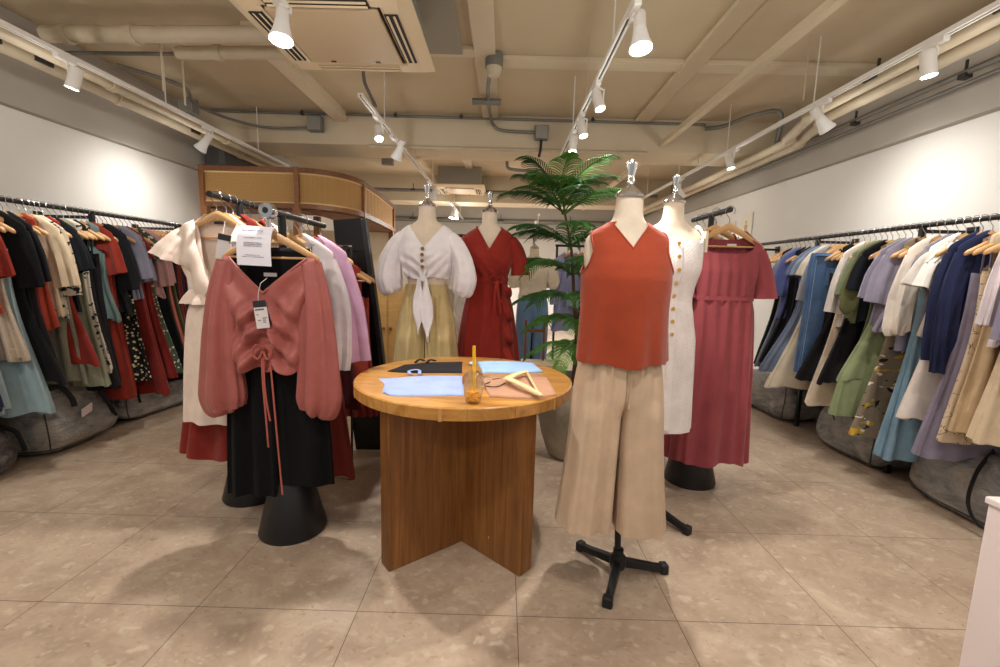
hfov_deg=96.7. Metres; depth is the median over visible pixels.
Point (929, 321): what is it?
jacket
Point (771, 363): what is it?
dress
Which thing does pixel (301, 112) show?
conduit
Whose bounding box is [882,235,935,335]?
blouse
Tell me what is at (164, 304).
dress
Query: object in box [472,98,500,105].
clamp
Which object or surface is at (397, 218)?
conduit
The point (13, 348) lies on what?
dress
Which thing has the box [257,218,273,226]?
dress
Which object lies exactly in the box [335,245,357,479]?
wire stand
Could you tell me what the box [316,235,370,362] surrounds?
blouse
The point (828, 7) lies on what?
trim
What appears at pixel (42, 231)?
wooden hanger
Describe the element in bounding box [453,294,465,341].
dress
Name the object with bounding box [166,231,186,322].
dress
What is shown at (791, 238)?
wooden hanger
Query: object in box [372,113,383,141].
track spotlight
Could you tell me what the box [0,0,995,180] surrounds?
ceiling
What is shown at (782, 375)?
dress
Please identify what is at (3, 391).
dress
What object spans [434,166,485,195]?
air conditioner
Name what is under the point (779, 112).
conduit
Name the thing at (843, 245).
wooden hanger
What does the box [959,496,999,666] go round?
counter
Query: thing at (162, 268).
blouse
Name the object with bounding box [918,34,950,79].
track spotlight
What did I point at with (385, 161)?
junction box
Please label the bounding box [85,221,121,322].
blouse
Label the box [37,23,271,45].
drain pipe
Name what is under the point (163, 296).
blouse
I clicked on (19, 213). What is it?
wooden hanger
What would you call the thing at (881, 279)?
shirt
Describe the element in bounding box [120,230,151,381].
dress
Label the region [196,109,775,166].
beam
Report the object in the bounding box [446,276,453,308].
dress
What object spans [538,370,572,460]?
pot
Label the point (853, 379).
dress
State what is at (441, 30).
beam
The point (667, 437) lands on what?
dress
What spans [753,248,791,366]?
dress
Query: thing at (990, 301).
blouse
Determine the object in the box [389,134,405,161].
track spotlight
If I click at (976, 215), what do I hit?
wooden hanger
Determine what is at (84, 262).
shirt
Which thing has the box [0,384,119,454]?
bag
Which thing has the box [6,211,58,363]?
dress
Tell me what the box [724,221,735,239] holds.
picture frame
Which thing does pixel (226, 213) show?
wooden hanger
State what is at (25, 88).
beam
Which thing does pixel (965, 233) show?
wooden hanger
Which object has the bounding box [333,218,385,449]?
board
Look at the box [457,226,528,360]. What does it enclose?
dress
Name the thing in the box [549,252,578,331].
dress
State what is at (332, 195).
wooden partition
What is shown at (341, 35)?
air conditioner
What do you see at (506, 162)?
conduit
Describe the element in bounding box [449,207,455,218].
track spotlight
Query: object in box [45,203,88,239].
wooden hanger
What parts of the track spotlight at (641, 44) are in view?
arm, bulb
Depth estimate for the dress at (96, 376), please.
3.09 m
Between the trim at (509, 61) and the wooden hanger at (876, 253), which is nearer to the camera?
the wooden hanger at (876, 253)
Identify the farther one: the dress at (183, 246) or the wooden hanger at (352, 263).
the wooden hanger at (352, 263)
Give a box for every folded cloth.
[379,369,463,395]
[480,376,555,398]
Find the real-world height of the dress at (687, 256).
1.032 m
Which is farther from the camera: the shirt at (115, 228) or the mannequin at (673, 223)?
the shirt at (115, 228)
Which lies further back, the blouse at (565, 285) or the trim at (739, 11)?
the blouse at (565, 285)
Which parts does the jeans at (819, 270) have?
leg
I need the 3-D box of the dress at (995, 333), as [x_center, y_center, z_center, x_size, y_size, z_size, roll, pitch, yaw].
[2.640,-0.133,2.078,0.618,0.743,0.117,1,8,-3]
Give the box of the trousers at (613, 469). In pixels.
[555,362,665,539]
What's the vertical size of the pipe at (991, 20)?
0.182 m
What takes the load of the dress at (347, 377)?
hanging from the wooden hanger at (352, 263)
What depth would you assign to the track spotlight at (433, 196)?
5.96 m
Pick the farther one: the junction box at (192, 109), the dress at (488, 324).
the junction box at (192, 109)
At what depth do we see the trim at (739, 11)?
3.25 m
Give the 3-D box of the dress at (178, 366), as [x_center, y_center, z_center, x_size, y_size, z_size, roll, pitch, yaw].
[-3.003,-0.258,3.675,0.698,1.213,0.122,2,8,2]
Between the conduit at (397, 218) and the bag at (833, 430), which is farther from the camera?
the conduit at (397, 218)
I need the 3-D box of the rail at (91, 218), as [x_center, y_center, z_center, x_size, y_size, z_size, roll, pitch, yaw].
[-3.228,-0.009,2.772,0.413,1.655,3.040,2,8,0]
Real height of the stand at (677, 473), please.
1.662 m
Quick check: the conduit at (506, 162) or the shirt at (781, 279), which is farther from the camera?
the conduit at (506, 162)
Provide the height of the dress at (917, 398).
1.050 m
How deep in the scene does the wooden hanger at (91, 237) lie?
3.05 m
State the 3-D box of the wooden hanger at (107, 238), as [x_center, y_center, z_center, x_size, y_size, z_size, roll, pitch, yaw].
[-3.014,-0.782,3.165,0.428,0.236,0.034,1,8,-4]
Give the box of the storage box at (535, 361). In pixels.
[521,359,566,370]
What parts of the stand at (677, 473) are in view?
rail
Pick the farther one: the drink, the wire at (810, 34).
the wire at (810, 34)
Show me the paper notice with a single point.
(253, 243)
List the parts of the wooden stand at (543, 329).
leg, leg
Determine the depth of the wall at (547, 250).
10.43 m
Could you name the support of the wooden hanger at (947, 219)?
hanging from the rail at (887, 469)
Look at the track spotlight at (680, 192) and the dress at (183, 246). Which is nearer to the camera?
the dress at (183, 246)
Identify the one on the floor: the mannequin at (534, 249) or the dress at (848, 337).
the mannequin at (534, 249)
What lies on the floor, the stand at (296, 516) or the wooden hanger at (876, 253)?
the stand at (296, 516)
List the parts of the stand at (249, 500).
rail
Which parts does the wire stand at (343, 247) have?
rail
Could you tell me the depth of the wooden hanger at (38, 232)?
2.71 m
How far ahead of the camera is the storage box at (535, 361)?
4.51 m
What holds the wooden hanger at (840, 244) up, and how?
hanging from the rail at (887, 469)
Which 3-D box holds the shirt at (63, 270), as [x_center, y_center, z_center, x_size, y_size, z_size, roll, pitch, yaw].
[-3.024,-0.422,2.832,0.624,0.664,0.129,1,8,-4]
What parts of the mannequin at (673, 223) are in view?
leg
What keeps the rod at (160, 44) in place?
hanging from the ceiling
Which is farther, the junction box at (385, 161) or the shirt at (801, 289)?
the junction box at (385, 161)
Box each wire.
[586,36,589,95]
[803,34,810,100]
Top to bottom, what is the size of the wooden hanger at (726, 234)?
0.236 m
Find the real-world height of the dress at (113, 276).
1.241 m
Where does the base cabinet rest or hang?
on the floor
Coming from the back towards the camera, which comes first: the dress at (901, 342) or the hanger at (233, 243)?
the dress at (901, 342)
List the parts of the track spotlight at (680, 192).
bulb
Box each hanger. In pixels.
[0,195,41,235]
[0,222,15,233]
[6,196,48,235]
[15,198,38,225]
[32,200,71,237]
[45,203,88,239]
[52,204,93,239]
[59,205,97,239]
[65,206,104,240]
[71,207,110,241]
[99,211,135,243]
[119,214,153,244]
[195,190,236,238]
[215,193,245,224]
[222,217,319,261]
[227,195,239,218]
[229,216,315,252]
[271,212,306,247]
[296,214,324,245]
[307,224,353,264]
[345,250,375,283]
[357,273,370,283]
[483,370,542,396]
[698,213,721,238]
[699,207,738,239]
[708,206,763,249]
[770,238,794,260]
[770,238,796,262]
[786,235,816,262]
[824,230,861,260]
[826,232,843,252]
[827,231,850,252]
[831,229,867,260]
[836,228,874,260]
[868,224,909,258]
[890,220,938,258]
[898,220,944,257]
[916,217,962,256]
[919,221,929,239]
[929,219,952,243]
[934,214,988,256]
[947,213,998,252]
[953,215,981,241]
[959,216,971,236]
[964,240,989,255]
[972,243,997,254]
[983,243,999,254]
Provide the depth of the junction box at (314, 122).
4.68 m
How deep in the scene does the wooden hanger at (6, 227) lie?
2.56 m
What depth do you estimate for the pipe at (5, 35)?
3.17 m
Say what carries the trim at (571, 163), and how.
attached to the ceiling
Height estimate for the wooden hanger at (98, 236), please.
0.236 m
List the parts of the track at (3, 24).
rod, rod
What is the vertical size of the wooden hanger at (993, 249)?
0.236 m
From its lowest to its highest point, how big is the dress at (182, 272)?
1.243 m
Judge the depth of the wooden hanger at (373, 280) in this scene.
2.82 m
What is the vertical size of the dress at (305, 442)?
1.130 m
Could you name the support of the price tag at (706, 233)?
hanging from the dress at (687, 256)
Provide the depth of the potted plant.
2.94 m
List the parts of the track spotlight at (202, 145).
bulb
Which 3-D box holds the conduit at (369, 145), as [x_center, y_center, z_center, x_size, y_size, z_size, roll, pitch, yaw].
[0.079,-1.983,4.799,3.000,0.038,0.040,2,8,0]
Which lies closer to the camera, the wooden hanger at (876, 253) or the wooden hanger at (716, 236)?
the wooden hanger at (716, 236)
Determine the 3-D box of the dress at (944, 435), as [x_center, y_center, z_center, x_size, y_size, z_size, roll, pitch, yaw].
[2.629,0.037,2.313,0.504,1.144,0.111,2,8,4]
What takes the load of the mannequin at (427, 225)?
on the floor
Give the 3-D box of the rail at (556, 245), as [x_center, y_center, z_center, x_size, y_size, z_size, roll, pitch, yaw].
[1.210,-0.230,5.356,1.150,1.632,0.440,2,8,0]
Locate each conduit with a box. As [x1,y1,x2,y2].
[65,51,174,55]
[116,63,323,129]
[209,109,705,125]
[368,144,646,154]
[373,183,657,197]
[395,216,606,225]
[486,76,534,133]
[505,161,535,172]
[644,67,999,216]
[704,54,999,189]
[705,108,783,154]
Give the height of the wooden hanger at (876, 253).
0.236 m
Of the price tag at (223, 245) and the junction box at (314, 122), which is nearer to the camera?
the price tag at (223, 245)
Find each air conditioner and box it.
[229,0,434,72]
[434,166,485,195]
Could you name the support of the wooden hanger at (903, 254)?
hanging from the rail at (887, 469)
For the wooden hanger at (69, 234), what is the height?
0.236 m
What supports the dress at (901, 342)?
hanging from the wooden hanger at (903, 254)
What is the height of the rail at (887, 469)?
1.655 m
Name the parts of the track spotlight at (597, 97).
arm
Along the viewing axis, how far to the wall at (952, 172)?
3.47 m
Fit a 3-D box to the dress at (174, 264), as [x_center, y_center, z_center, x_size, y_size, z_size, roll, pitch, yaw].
[-3.028,-0.239,3.956,0.619,1.239,0.125,1,8,-6]
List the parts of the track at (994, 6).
rod, rod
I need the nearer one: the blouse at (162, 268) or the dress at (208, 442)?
the dress at (208, 442)
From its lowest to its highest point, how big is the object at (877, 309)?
0.564 m
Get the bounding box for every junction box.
[177,97,198,115]
[307,115,323,132]
[381,158,393,165]
[535,125,548,140]
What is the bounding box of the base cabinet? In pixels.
[376,284,405,363]
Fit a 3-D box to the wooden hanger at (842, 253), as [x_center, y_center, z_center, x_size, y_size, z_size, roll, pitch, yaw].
[2.666,-0.646,3.264,0.428,0.236,0.034,1,8,0]
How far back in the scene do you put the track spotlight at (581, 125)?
3.39 m
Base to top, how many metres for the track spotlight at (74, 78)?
0.192 m
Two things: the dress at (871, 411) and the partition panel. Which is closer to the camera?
the dress at (871, 411)
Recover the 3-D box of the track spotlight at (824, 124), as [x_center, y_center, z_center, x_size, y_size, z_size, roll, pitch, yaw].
[2.200,-1.471,3.032,0.174,0.222,0.120,2,8,0]
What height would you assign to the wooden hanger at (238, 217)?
0.236 m
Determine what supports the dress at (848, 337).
hanging from the wooden hanger
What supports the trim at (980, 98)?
attached to the wall at (952, 172)
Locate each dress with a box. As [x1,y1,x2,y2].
[0,210,66,385]
[0,249,55,417]
[0,278,30,361]
[0,370,11,415]
[0,395,4,411]
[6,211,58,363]
[23,219,51,342]
[46,216,99,366]
[46,296,87,383]
[61,218,110,386]
[68,219,112,373]
[72,219,121,390]
[85,227,121,381]
[92,222,137,399]
[112,275,136,390]
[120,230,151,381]
[126,226,170,396]
[136,227,182,373]
[143,282,177,379]
[148,214,277,425]
[157,286,183,380]
[160,235,184,345]
[163,235,184,337]
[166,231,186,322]
[173,262,184,322]
[179,214,257,461]
[181,267,188,310]
[184,274,188,304]
[227,246,334,497]
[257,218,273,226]
[312,236,354,479]
[328,239,360,409]
[346,264,378,417]
[358,268,372,368]
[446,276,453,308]
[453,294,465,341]
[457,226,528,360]
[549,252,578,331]
[662,225,703,433]
[664,234,736,457]
[668,230,777,467]
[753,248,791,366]
[755,248,796,366]
[758,246,815,371]
[759,247,805,362]
[763,245,821,371]
[764,245,825,389]
[783,246,811,329]
[795,242,855,380]
[805,313,841,405]
[816,318,865,384]
[822,249,841,327]
[828,238,901,416]
[848,236,920,438]
[859,245,886,339]
[872,288,923,461]
[894,243,916,353]
[895,240,957,420]
[911,237,999,460]
[936,232,999,444]
[948,326,999,432]
[966,352,999,446]
[989,304,999,340]
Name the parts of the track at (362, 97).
rod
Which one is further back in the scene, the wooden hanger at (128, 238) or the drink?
the wooden hanger at (128, 238)
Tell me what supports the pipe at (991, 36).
attached to the wall at (952, 172)
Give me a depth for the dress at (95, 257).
3.18 m
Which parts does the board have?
edge frame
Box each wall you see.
[0,105,333,289]
[402,237,584,328]
[652,110,999,419]
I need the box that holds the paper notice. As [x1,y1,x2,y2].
[236,225,277,266]
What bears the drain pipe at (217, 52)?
hanging from the ceiling
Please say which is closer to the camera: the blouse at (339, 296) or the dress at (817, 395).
the blouse at (339, 296)
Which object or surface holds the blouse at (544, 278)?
on the mannequin at (534, 249)
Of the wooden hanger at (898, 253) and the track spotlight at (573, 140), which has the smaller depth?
the wooden hanger at (898, 253)
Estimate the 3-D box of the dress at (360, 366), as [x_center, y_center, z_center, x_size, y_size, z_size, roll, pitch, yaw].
[-1.018,0.035,2.755,0.512,0.966,0.148,2,8,1]
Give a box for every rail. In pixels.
[0,196,181,427]
[552,244,584,359]
[761,214,999,473]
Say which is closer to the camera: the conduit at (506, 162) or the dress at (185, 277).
the dress at (185, 277)
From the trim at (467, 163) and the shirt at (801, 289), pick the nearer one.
the shirt at (801, 289)
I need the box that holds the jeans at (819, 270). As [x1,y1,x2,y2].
[793,253,839,371]
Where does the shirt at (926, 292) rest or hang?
hanging from the wooden hanger at (965, 233)
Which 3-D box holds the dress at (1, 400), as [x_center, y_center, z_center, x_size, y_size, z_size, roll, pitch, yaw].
[-3.038,-0.127,2.396,0.617,1.134,0.124,1,8,-1]
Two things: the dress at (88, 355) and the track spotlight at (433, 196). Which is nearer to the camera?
the dress at (88, 355)
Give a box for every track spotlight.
[52,51,84,91]
[194,125,213,153]
[269,0,293,48]
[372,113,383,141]
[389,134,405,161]
[427,180,437,199]
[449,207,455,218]
[569,129,577,151]
[576,111,587,138]
[591,79,605,112]
[627,0,652,56]
[678,177,685,196]
[724,148,738,169]
[809,97,835,134]
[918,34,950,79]
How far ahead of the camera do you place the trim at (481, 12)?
3.16 m
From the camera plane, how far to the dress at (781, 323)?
3.86 m
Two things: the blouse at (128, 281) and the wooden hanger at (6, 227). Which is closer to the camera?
the wooden hanger at (6, 227)
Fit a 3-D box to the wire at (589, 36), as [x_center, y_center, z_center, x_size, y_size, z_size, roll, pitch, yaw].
[0.628,-1.887,3.172,0.007,0.430,0.008,2,8,0]
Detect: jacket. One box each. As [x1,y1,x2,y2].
[920,231,979,360]
[928,230,990,373]
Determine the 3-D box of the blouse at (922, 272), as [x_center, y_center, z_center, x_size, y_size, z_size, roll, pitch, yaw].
[2.661,-0.264,2.532,0.729,0.604,0.153,2,8,5]
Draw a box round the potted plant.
[496,151,622,460]
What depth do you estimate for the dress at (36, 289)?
2.75 m
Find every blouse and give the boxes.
[39,215,82,318]
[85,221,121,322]
[102,223,139,315]
[141,228,173,296]
[146,229,175,298]
[198,254,341,494]
[276,234,351,370]
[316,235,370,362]
[375,224,476,342]
[508,257,559,298]
[558,252,580,307]
[834,240,876,320]
[839,240,880,323]
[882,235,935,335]
[899,233,960,336]
[974,252,999,347]
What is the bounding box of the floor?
[0,329,984,666]
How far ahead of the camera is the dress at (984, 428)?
2.19 m
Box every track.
[0,19,288,166]
[358,72,439,193]
[449,201,463,218]
[560,0,633,154]
[644,0,999,198]
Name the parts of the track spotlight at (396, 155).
bulb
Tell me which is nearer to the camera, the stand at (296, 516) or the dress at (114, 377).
the stand at (296, 516)
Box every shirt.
[54,217,95,311]
[107,224,140,303]
[117,225,153,299]
[122,226,156,299]
[774,247,801,318]
[795,244,831,301]
[823,241,865,326]
[845,239,887,322]
[910,233,953,333]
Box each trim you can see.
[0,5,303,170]
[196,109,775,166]
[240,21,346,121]
[343,173,670,210]
[394,205,614,239]
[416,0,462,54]
[430,45,474,57]
[462,160,472,168]
[467,0,497,117]
[474,55,876,76]
[560,163,577,179]
[581,0,848,210]
[635,0,765,121]
[643,41,999,224]
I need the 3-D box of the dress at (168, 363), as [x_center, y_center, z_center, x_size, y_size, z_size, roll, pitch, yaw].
[-3.013,-0.210,3.625,0.656,1.212,0.127,1,8,-7]
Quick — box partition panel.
[292,230,388,279]
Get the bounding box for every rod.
[158,22,164,90]
[180,44,185,105]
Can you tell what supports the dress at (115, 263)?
hanging from the wooden hanger
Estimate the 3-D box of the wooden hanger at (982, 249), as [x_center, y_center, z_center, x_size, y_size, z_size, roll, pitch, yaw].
[2.658,-0.512,2.258,0.428,0.236,0.034,2,8,4]
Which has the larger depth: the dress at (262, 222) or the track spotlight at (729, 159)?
the track spotlight at (729, 159)
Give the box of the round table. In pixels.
[353,357,571,576]
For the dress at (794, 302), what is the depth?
3.75 m
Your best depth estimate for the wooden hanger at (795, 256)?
3.80 m
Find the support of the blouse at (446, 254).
on the mannequin at (427, 225)
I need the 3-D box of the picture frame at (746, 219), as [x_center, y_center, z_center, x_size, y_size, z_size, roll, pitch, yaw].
[2.995,-1.253,5.436,0.023,0.425,0.272,2,8,0]
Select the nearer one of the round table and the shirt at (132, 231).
the round table
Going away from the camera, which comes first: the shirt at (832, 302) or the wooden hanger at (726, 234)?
the wooden hanger at (726, 234)
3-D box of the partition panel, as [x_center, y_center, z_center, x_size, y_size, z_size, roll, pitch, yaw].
[-2.562,-0.721,7.292,1.600,1.880,0.060,2,8,0]
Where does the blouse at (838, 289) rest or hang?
hanging from the wooden hanger
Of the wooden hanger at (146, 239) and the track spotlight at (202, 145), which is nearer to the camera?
the wooden hanger at (146, 239)
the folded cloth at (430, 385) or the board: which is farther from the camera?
the board
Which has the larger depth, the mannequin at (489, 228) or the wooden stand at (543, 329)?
the wooden stand at (543, 329)
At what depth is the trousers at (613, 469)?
1.74 m
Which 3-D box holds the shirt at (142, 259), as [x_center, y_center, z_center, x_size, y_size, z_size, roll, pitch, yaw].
[-3.007,-0.545,3.446,0.609,0.584,0.105,1,8,-3]
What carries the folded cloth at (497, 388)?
on the round table
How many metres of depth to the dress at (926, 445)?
2.42 m
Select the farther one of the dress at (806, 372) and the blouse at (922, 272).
the dress at (806, 372)
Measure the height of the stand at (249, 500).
1.619 m
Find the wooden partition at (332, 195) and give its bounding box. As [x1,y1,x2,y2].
[198,164,394,239]
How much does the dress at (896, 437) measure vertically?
1.330 m
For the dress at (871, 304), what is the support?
hanging from the wooden hanger at (876, 253)
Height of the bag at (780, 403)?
0.378 m
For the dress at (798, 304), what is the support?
hanging from the wooden hanger
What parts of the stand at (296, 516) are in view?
rail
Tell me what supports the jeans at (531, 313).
on the mannequin at (534, 249)
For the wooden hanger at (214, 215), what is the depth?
2.12 m
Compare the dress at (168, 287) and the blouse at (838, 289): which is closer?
the blouse at (838, 289)
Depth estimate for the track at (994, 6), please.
2.73 m
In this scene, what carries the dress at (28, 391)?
hanging from the wooden hanger at (6, 227)
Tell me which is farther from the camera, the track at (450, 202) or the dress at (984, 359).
the track at (450, 202)
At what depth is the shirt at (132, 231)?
3.50 m
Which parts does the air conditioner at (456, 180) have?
intake panel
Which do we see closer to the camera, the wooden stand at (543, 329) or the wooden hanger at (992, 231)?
the wooden hanger at (992, 231)
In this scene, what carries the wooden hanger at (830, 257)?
hanging from the rail at (887, 469)
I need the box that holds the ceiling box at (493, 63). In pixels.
[485,51,502,77]
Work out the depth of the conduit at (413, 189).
7.63 m
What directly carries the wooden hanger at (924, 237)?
hanging from the rail at (887, 469)
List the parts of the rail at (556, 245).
post, rail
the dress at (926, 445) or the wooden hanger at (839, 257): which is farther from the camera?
the wooden hanger at (839, 257)
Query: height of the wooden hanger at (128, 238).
0.236 m
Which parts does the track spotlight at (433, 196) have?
bulb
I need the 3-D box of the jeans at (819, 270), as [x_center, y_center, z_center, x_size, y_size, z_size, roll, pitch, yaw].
[2.489,-0.150,3.448,0.295,0.930,0.089,1,8,-3]
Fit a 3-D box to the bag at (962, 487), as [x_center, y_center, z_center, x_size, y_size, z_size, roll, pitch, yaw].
[2.692,0.807,2.395,0.510,0.444,0.894,1,8,-1]
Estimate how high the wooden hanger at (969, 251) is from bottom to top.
0.236 m
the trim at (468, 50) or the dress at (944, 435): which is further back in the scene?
the trim at (468, 50)
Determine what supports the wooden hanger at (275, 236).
hanging from the stand at (296, 516)
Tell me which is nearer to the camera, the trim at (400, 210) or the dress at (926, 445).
the dress at (926, 445)
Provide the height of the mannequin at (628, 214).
1.713 m
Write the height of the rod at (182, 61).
0.450 m
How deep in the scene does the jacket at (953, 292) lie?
2.38 m
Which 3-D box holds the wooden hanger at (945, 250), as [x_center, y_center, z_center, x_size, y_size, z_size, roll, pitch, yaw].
[2.659,-0.539,2.461,0.428,0.236,0.034,2,8,4]
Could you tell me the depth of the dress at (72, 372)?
2.95 m
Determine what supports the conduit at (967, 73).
attached to the wall at (952, 172)
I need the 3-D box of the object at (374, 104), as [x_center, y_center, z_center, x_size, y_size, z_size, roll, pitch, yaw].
[-1.023,-1.970,3.551,0.110,0.414,0.352,-2,8,-25]
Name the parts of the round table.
leg, leg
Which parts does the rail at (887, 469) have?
post, rail, post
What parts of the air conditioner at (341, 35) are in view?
intake panel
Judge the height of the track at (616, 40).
0.462 m
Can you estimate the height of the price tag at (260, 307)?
0.217 m
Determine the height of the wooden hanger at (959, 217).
0.236 m
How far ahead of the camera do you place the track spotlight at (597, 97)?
2.84 m
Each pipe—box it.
[0,27,284,166]
[0,39,273,166]
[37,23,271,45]
[173,44,287,60]
[643,9,999,211]
[643,24,999,214]
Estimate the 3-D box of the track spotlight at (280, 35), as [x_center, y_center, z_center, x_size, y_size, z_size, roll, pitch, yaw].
[-1.006,-1.436,2.039,0.104,0.194,0.125,2,8,0]
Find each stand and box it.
[206,190,265,507]
[258,202,326,545]
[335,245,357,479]
[524,320,545,360]
[664,207,732,490]
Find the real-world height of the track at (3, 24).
0.462 m
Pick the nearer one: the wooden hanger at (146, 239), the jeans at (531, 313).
the wooden hanger at (146, 239)
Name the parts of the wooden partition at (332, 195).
post, rattan panel, post, rail, rail, post, rattan panel, rattan panel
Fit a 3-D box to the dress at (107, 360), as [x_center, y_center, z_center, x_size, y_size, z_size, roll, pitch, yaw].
[-3.034,-0.245,3.091,0.556,1.084,0.112,1,8,-5]
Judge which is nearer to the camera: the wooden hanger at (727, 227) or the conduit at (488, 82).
the wooden hanger at (727, 227)
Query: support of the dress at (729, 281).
hanging from the wooden hanger at (727, 227)
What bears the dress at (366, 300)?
hanging from the wooden hanger at (373, 280)
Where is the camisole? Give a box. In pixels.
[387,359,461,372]
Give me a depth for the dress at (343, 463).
2.37 m
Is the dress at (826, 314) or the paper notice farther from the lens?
the dress at (826, 314)
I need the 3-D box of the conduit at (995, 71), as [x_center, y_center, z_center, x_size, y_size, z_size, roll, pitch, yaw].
[2.870,-1.733,4.232,0.026,0.025,10.700,2,8,0]
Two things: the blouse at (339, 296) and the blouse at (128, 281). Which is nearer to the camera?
the blouse at (339, 296)
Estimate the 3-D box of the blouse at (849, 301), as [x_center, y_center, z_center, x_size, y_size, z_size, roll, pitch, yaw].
[2.662,-0.345,3.066,0.613,0.584,0.120,2,8,3]
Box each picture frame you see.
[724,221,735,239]
[738,212,752,238]
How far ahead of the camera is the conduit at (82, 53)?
3.21 m
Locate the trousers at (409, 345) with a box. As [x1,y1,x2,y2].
[394,284,457,361]
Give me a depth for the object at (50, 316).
2.80 m
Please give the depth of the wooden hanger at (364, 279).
2.72 m
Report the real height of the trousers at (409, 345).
1.009 m
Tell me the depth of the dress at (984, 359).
2.29 m
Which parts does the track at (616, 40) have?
rod, rod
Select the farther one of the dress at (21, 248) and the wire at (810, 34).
the wire at (810, 34)
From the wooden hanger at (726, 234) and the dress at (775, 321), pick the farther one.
the dress at (775, 321)
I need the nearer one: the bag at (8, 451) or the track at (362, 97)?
the bag at (8, 451)
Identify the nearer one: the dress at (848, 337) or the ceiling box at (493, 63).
the dress at (848, 337)
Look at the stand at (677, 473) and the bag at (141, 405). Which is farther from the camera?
the bag at (141, 405)
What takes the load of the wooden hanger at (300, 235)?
hanging from the stand at (296, 516)
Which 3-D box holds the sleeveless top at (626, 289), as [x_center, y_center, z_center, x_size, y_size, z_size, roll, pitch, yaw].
[0.496,-0.154,1.741,0.373,0.548,0.283,2,8,0]
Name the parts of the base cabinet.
door, door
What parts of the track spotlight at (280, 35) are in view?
bulb, arm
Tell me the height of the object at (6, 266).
0.602 m
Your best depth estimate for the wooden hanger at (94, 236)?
3.08 m
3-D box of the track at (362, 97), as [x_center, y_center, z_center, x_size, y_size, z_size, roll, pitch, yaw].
[-0.965,-2.162,5.032,0.036,0.462,3.870,2,8,0]
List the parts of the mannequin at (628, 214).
leg, leg, leg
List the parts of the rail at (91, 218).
rail, post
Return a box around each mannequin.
[407,183,445,284]
[478,191,501,247]
[529,237,538,358]
[576,160,669,609]
[654,173,701,535]
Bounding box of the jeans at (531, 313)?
[516,295,547,360]
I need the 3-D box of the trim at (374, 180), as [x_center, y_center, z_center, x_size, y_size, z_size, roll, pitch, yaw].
[-0.138,-2.554,8.034,6.260,0.450,0.500,2,8,0]
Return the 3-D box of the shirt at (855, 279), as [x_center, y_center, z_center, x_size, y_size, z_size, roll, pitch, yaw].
[2.656,-0.348,3.007,0.599,0.564,0.093,2,8,4]
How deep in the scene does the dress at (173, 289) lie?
3.90 m
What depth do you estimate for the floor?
1.87 m
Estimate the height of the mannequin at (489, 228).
1.815 m
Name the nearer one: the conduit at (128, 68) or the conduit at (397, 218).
the conduit at (128, 68)
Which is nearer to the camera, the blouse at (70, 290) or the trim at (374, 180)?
the blouse at (70, 290)
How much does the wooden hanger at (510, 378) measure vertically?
0.034 m
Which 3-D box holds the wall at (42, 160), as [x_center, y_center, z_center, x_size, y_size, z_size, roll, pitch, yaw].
[-3.500,-0.960,4.746,0.200,3.000,11.600,2,8,0]
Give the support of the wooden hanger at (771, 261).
hanging from the rail at (887, 469)
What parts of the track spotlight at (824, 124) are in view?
bulb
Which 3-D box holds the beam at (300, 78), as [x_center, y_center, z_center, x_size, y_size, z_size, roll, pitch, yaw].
[-1.720,-2.216,3.926,0.130,0.100,1.740,2,8,0]
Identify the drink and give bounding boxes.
[462,346,483,402]
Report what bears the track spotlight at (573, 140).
hanging from the track at (616, 40)
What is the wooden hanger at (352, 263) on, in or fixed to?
hanging from the stand at (296, 516)
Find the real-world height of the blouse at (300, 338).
1.055 m
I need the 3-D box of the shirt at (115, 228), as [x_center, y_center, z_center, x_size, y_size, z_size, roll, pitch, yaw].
[-3.028,-0.511,3.375,0.621,0.632,0.116,2,8,5]
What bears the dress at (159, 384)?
hanging from the wooden hanger
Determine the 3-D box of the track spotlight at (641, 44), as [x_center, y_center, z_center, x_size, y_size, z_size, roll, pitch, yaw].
[0.646,-1.391,2.030,0.109,0.194,0.125,2,8,0]
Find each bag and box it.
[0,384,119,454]
[0,424,27,474]
[112,379,182,418]
[751,369,821,420]
[816,406,912,469]
[909,449,999,528]
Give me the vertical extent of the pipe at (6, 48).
0.166 m
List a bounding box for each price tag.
[215,222,230,258]
[252,278,269,328]
[703,228,708,252]

